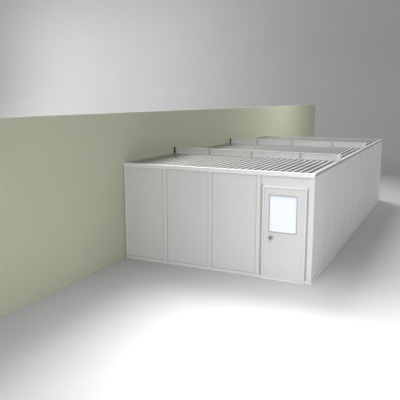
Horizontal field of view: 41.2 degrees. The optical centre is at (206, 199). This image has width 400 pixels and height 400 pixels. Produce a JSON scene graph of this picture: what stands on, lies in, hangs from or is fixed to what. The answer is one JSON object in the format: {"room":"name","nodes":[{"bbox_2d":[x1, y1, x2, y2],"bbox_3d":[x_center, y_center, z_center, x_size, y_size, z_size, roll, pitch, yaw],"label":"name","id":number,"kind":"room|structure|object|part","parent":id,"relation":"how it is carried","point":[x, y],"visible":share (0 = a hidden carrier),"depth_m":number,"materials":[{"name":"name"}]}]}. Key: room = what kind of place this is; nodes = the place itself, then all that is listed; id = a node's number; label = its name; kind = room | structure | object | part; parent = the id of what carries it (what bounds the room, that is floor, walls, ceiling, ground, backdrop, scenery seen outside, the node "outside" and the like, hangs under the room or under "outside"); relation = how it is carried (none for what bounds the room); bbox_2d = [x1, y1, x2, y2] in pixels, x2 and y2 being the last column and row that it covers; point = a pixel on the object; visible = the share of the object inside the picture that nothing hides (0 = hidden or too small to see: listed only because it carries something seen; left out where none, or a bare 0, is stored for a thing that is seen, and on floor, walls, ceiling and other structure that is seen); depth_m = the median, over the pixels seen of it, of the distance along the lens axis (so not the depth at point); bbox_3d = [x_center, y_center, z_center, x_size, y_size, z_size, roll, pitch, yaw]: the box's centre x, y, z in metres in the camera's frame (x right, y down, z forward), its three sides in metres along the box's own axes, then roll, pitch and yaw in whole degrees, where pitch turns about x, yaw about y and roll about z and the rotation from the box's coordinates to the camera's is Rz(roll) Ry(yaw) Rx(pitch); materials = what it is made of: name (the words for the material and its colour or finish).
{"room":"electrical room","nodes":[
{"label":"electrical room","id":0,"kind":"room"},
{"bbox_2d":[0,105,314,316],"bbox_3d":[-0.803,-0.914,17.244,0.100,3.885,34.800,5,12,25],"label":"wall","id":1,"kind":"structure","parent":0,"point":[62,197],"depth_m":12.45,"materials":[{"name":"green paint"}]},
{"bbox_2d":[0,166,399,399],"bbox_3d":[-8.069,0.540,20.531,94.000,0.200,42.000,5,12,25],"label":"floor","id":2,"kind":"structure","parent":0,"point":[128,329],"depth_m":9.80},
{"bbox_2d":[123,136,382,284],"bbox_3d":[2.587,-0.581,18.397,5.133,2.798,11.889,5,12,25],"label":"modular office","id":3,"kind":"object","parent":2,"relation":"on","point":[279,208],"visible":1,"depth_m":13.51,"materials":[{"name":"metal"}]},
{"bbox_3d":[-1.609,0.369,14.096,1.227,2.540,0.080,5,12,25],"label":"wall panel","id":4,"kind":"part","parent":3,"relation":"part of","materials":[{"name":"white metal"}]},
{"bbox_3d":[-0.472,0.468,13.574,1.271,2.540,0.080,5,12,25],"label":"wall panel","id":5,"kind":"part","parent":3,"relation":"part of","materials":[{"name":"white metal"}]},
{"bbox_3d":[0.141,-0.740,13.035,5.110,0.094,0.101,5,12,25],"label":"roof trim","id":6,"kind":"part","parent":3,"relation":"part of","materials":[{"name":"white metal"}]},
{"bbox_3d":[0.679,0.569,13.045,1.259,2.540,0.080,5,12,25],"label":"wall panel","id":7,"kind":"part","parent":3,"relation":"part of","materials":[{"name":"white metal"}]},
{"bbox_3d":[1.784,0.337,12.398,0.664,0.883,0.012,5,12,25],"label":"glass pane","id":8,"kind":"part","parent":3,"relation":"part of","materials":[{"name":"glass"}]},
{"bbox_3d":[1.851,0.671,12.506,1.316,2.540,0.080,5,12,25],"label":"wall panel","id":9,"kind":"part","parent":3,"relation":"part of","materials":[{"name":"white metal"}]},
{"bbox_3d":[1.817,0.814,12.499,1.062,2.262,0.160,5,12,25],"label":"door frame","id":10,"kind":"part","parent":3,"relation":"part of","materials":[{"name":"white metal"}]},
{"bbox_3d":[1.814,0.822,12.483,0.980,2.180,0.045,5,12,25],"label":"door","id":11,"kind":"part","parent":3,"relation":"part of","materials":[{"name":"white metal"}]},
{"bbox_3d":[2.410,0.733,12.258,0.111,2.510,0.110,5,12,25],"label":"corner post","id":12,"kind":"part","parent":3,"relation":"part of","materials":[{"name":"white metal"}]},
{"bbox_3d":[2.696,0.609,12.834,0.080,2.540,1.199,5,12,25],"label":"wall panel","id":13,"kind":"part","parent":3,"relation":"part of","materials":[{"name":"white metal"}]},
{"bbox_3d":[3.227,0.397,13.949,0.080,2.540,1.296,5,12,25],"label":"wall panel","id":14,"kind":"part","parent":3,"relation":"part of","materials":[{"name":"white metal"}]},
{"bbox_3d":[3.779,0.176,15.108,0.080,2.540,1.296,5,12,25],"label":"wall panel","id":15,"kind":"part","parent":3,"relation":"part of","materials":[{"name":"white metal"}]},
{"bbox_3d":[4.891,-1.546,17.195,0.095,0.064,11.750,5,12,25],"label":"roof trim","id":16,"kind":"part","parent":3,"relation":"part of","materials":[{"name":"metal"}]},
{"bbox_3d":[4.330,-0.044,16.267,0.080,2.540,1.296,5,12,25],"label":"wall panel","id":17,"kind":"part","parent":3,"relation":"part of","materials":[{"name":"white metal"}]},
{"bbox_3d":[4.882,-0.265,17.426,0.080,2.540,1.296,5,12,25],"label":"wall panel","id":18,"kind":"part","parent":3,"relation":"part of","materials":[{"name":"white metal"}]},
{"bbox_3d":[5.434,-0.485,18.585,0.080,2.540,1.296,5,12,25],"label":"wall panel","id":19,"kind":"part","parent":3,"relation":"part of","materials":[{"name":"white metal"}]},
{"bbox_3d":[5.985,-0.705,19.743,0.080,2.540,1.296,5,12,25],"label":"wall panel","id":20,"kind":"part","parent":3,"relation":"part of","materials":[{"name":"white metal"}]},
{"bbox_3d":[6.537,-0.925,20.902,0.080,2.540,1.296,5,12,25],"label":"wall panel","id":21,"kind":"part","parent":3,"relation":"part of","materials":[{"name":"white metal"}]},
{"bbox_3d":[7.089,-1.146,22.061,0.080,2.540,1.296,5,12,25],"label":"wall panel","id":22,"kind":"part","parent":3,"relation":"part of","materials":[{"name":"white metal"}]},
{"bbox_2d":[0,0,399,166],"bbox_3d":[2.576,-17.441,40.278,94.000,28.250,8.250,5,12,25],"label":"wall","id":23,"kind":"structure","parent":0,"point":[341,58],"depth_m":46.47,"materials":[{"name":"grey paint"}]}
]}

